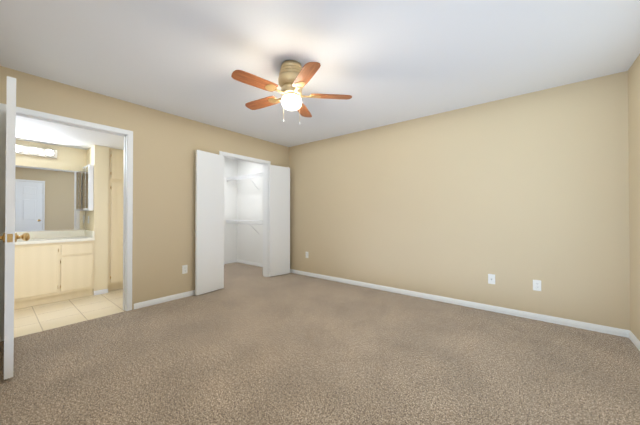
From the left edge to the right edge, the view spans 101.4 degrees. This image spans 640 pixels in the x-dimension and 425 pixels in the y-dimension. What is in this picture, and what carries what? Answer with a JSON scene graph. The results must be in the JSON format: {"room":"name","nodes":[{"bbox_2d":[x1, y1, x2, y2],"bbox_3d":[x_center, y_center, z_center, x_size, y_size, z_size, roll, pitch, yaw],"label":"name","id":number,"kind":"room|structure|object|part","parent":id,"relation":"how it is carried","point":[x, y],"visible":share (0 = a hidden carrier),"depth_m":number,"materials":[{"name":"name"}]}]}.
{"room":"empty bedroom","nodes":[
{"label":"empty bedroom","id":0,"kind":"room"},
{"bbox_2d":[15,140,86,231],"bbox_3d":[-3.841,0.104,3.697,0.120,2.115,2.720,0,-1,38],"label":"wall","id":1,"kind":"structure","parent":0,"point":[72,159],"depth_m":3.73,"materials":[{"name":"paint"}]},
{"bbox_2d":[16,145,56,158],"bbox_3d":[-3.994,-0.826,3.356,0.069,0.116,0.890,0,-1,38],"label":"wall lamp","id":2,"kind":"object","parent":1,"relation":"attached to","point":[25,150],"visible":0.5,"depth_m":3.55,"materials":[{"name":"silver metal"}]},
{"bbox_2d":[16,145,53,155],"bbox_3d":[-3.953,-0.827,3.323,0.080,0.080,0.810,0,-1,38],"label":"bulbs","id":3,"kind":"object","parent":2,"relation":"attached to","point":[35,151],"visible":0.85,"depth_m":3.48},
{"bbox_2d":[15,165,84,231],"bbox_3d":[-4.038,-0.181,3.341,0.012,0.874,1.574,0,-1,38],"label":"vanity mirror","id":4,"kind":"object","parent":1,"relation":"attached to","point":[47,199],"visible":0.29,"depth_m":3.65,"materials":[{"name":"clear glass"}]},
{"bbox_2d":[17,230,85,237],"bbox_3d":[-4.045,0.303,3.321,0.020,0.090,1.634,0,-1,38],"label":"backsplash","id":5,"kind":"structure","parent":1,"relation":"attached to","point":[71,233],"depth_m":3.68,"materials":[{"name":"beige stone"}]},
{"bbox_2d":[82,164,93,223],"bbox_3d":[-3.379,-0.258,3.807,0.410,0.840,0.054,0,-1,38],"label":"upper cabinet","id":6,"kind":"object","parent":1,"relation":"attached to","point":[88,184],"visible":0.98,"depth_m":3.70,"materials":[{"name":"white"}]},
{"bbox_2d":[14,288,124,337],"bbox_3d":[-3.234,1.208,3.206,1.670,0.098,2.720,0,-1,38],"label":"floor","id":7,"kind":"structure","parent":0,"point":[35,319],"depth_m":3.03,"materials":[{"name":"beige tile"}]},
{"bbox_2d":[14,238,94,309],"bbox_3d":[-3.850,0.769,3.163,0.517,0.775,1.634,0,-1,38],"label":"bathroom vanity","id":8,"kind":"object","parent":7,"relation":"on","point":[52,266],"depth_m":3.33,"materials":[{"name":"beige wood"}]},
{"bbox_2d":[15,234,93,245],"bbox_3d":[-3.842,0.364,3.159,0.539,0.035,1.634,0,-1,38],"label":"countertop","id":9,"kind":"structure","parent":8,"relation":"on","point":[32,241],"depth_m":3.38,"materials":[{"name":"beige stone"}]},
{"bbox_2d":[108,148,123,290],"bbox_3d":[-3.047,0.110,4.229,0.456,2.112,0.694,0,-1,38],"label":"linen cabinet","id":10,"kind":"object","parent":7,"relation":"on","point":[115,225],"visible":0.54,"depth_m":3.89,"materials":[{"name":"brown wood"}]},
{"bbox_2d":[16,116,123,149],"bbox_3d":[-3.281,-1.007,3.262,1.550,0.100,2.720,0,-1,38],"label":"ceiling","id":11,"kind":"structure","parent":0,"point":[32,130],"depth_m":3.30,"materials":[{"name":"paint"}]},
{"bbox_2d":[86,145,108,294],"bbox_3d":[-3.309,0.106,3.888,0.475,2.115,0.160,0,-1,38],"label":"wall","id":12,"kind":"structure","parent":0,"point":[98,157],"depth_m":3.74,"materials":[{"name":"paint"}]},
{"bbox_2d":[86,230,93,237],"bbox_3d":[-3.336,0.307,3.789,0.509,0.090,0.020,0,-1,38],"label":"backsplash","id":13,"kind":"structure","parent":12,"relation":"attached to","point":[89,234],"depth_m":3.71,"materials":[{"name":"beige stone"}]},
{"bbox_2d":[0,66,288,309],"bbox_3d":[-1.943,-0.072,3.596,0.120,2.465,4.120,0,-1,38],"label":"wall","id":14,"kind":"structure","parent":0,"point":[166,146],"depth_m":3.34,"materials":[{"name":"beige paint"}]},
{"bbox_2d":[0,76,29,379],"bbox_3d":[-2.466,0.101,2.067,0.951,2.040,0.185,0,-1,38],"label":"bathroom door","id":15,"kind":"structure","parent":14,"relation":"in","point":[9,237],"depth_m":1.77,"materials":[{"name":"white wood"}]},
{"bbox_2d":[0,103,132,341],"bbox_3d":[-2.605,0.090,2.764,0.152,2.127,1.019,0,-1,38],"label":"door frame","id":16,"kind":"structure","parent":14,"relation":"attached to","point":[127,135],"depth_m":2.86,"materials":[{"name":"white wood"}]},
{"bbox_2d":[94,289,107,294],"bbox_3d":[-3.043,1.126,3.068,0.949,0.060,2.500,0,-1,38],"label":"baseboard","id":17,"kind":"structure","parent":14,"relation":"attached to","point":[99,292],"depth_m":3.72,"materials":[{"name":"white wood"}]},
{"bbox_2d":[134,290,194,308],"bbox_3d":[-1.887,1.127,3.548,0.013,0.066,1.080,0,-1,38],"label":"baseboard","id":18,"kind":"structure","parent":14,"relation":"attached to","point":[185,294],"depth_m":3.37,"materials":[{"name":"white wood"}]},
{"bbox_2d":[182,265,187,273],"bbox_3d":[-1.855,0.781,3.595,0.008,0.115,0.070,0,-1,38],"label":"outlet","id":19,"kind":"object","parent":14,"relation":"attached to","point":[184,269],"visible":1,"depth_m":3.59,"materials":[{"name":"white plastic"}]},
{"bbox_2d":[195,150,223,295],"bbox_3d":[-1.598,0.138,3.825,0.046,2.025,0.461,0,-1,30],"label":"closet door leaf","id":20,"kind":"structure","parent":14,"relation":"in","point":[209,235],"depth_m":3.79,"materials":[{"name":"white wood"}]},
{"bbox_2d":[219,151,270,276],"bbox_3d":[-1.279,0.114,4.434,0.152,2.107,1.014,0,-1,38],"label":"trim","id":21,"kind":"structure","parent":14,"relation":"attached to","point":[265,163],"depth_m":4.76,"materials":[{"name":"white wood"}]},
{"bbox_2d":[268,165,289,276],"bbox_3d":[-0.754,0.147,4.875,0.461,2.025,0.046,0,-1,-41],"label":"closet door leaf","id":22,"kind":"structure","parent":14,"relation":"in","point":[279,220],"depth_m":4.85,"materials":[{"name":"white wood"}]},
{"bbox_2d":[224,158,236,260],"bbox_3d":[-2.555,-0.055,5.640,0.120,2.465,1.920,0,-1,38],"label":"wall","id":23,"kind":"structure","parent":0,"point":[230,213],"depth_m":6.12,"materials":[{"name":"paint"}]},
{"bbox_2d":[224,259,236,263],"bbox_3d":[-2.508,1.144,5.580,0.014,0.066,1.700,0,-1,38],"label":"baseboard","id":24,"kind":"structure","parent":23,"relation":"attached to","point":[230,261],"depth_m":6.10,"materials":[{"name":"white wood"}]},
{"bbox_2d":[0,262,639,424],"bbox_3d":[-0.809,1.204,2.762,6.420,0.100,4.240,0,-1,38],"label":"floor","id":25,"kind":"structure","parent":0,"point":[247,344],"depth_m":1.96,"materials":[{"name":"brown carpet"}]},
{"bbox_2d":[0,0,639,146],"bbox_3d":[-0.100,-1.366,2.221,4.610,0.100,4.240,0,-1,38],"label":"ceiling","id":26,"kind":"structure","parent":0,"point":[384,62],"depth_m":2.14,"materials":[{"name":"paint"}]},
{"bbox_2d":[231,60,351,124],"bbox_3d":[-0.284,-1.046,2.339,1.036,0.538,1.040,0,-1,38],"label":"ceiling fan","id":27,"kind":"object","parent":26,"relation":"hanging from","point":[295,77],"depth_m":2.25,"materials":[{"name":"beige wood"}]},
{"bbox_3d":[-0.253,-0.980,2.339,0.182,0.119,0.182,0,-1,38],"label":"ceiling fan shade","id":28,"kind":"part","parent":27,"relation":"part of","materials":[{"name":"white glass"}]},
{"bbox_2d":[237,71,629,329],"bbox_3d":[0.519,-0.066,4.348,6.300,2.465,0.120,0,-1,38],"label":"wall","id":29,"kind":"structure","parent":0,"point":[517,195],"depth_m":3.14,"materials":[{"name":"beige paint"}]},
{"bbox_2d":[225,220,262,234],"bbox_3d":[-1.444,0.328,5.632,1.618,0.310,0.305,0,-1,38],"label":"closet shelf","id":30,"kind":"object","parent":29,"relation":"attached to","point":[252,222],"visible":0.73,"depth_m":5.68,"materials":[{"name":"white metal"}]},
{"bbox_2d":[227,172,262,190],"bbox_3d":[-1.444,-0.642,5.640,1.618,0.310,0.305,0,-1,38],"label":"closet shelf","id":31,"kind":"object","parent":29,"relation":"attached to","point":[248,176],"visible":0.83,"depth_m":5.65,"materials":[{"name":"white metal"}]},
{"bbox_2d":[237,259,262,266],"bbox_3d":[-1.340,1.146,5.728,1.600,0.066,0.014,0,-1,38],"label":"baseboard","id":32,"kind":"structure","parent":29,"relation":"attached to","point":[244,262],"depth_m":5.90,"materials":[{"name":"white wood"}]},
{"bbox_2d":[290,269,627,337],"bbox_3d":[1.116,1.129,3.779,4.430,0.066,0.014,0,-1,38],"label":"baseboard","id":33,"kind":"structure","parent":29,"relation":"attached to","point":[567,322],"depth_m":3.09,"materials":[{"name":"white wood"}]},
{"bbox_2d":[488,274,494,283],"bbox_3d":[2.014,0.781,3.072,0.070,0.115,0.009,0,-1,38],"label":"electrical outlet","id":34,"kind":"object","parent":29,"relation":"attached to","point":[491,278],"visible":1,"depth_m":3.07,"materials":[{"name":"white plastic"}]},
{"bbox_2d":[533,280,540,290],"bbox_3d":[2.335,0.784,2.817,0.070,0.115,0.008,0,-1,38],"label":"electrical outlet","id":35,"kind":"object","parent":29,"relation":"attached to","point":[536,285],"visible":1,"depth_m":2.81,"materials":[{"name":"white plastic"}]},
{"bbox_2d":[628,54,639,340],"bbox_3d":[1.621,-0.096,0.767,0.120,2.465,4.120,0,-1,38],"label":"wall","id":36,"kind":"structure","parent":0,"point":[634,138],"depth_m":2.29,"materials":[{"name":"beige paint"}]},
{"bbox_2d":[627,330,639,350],"bbox_3d":[2.010,1.109,1.355,0.014,0.066,2.620,0,-1,38],"label":"baseboard","id":37,"kind":"structure","parent":36,"relation":"attached to","point":[630,335],"depth_m":2.29,"materials":[{"name":"white wood"}]}
]}

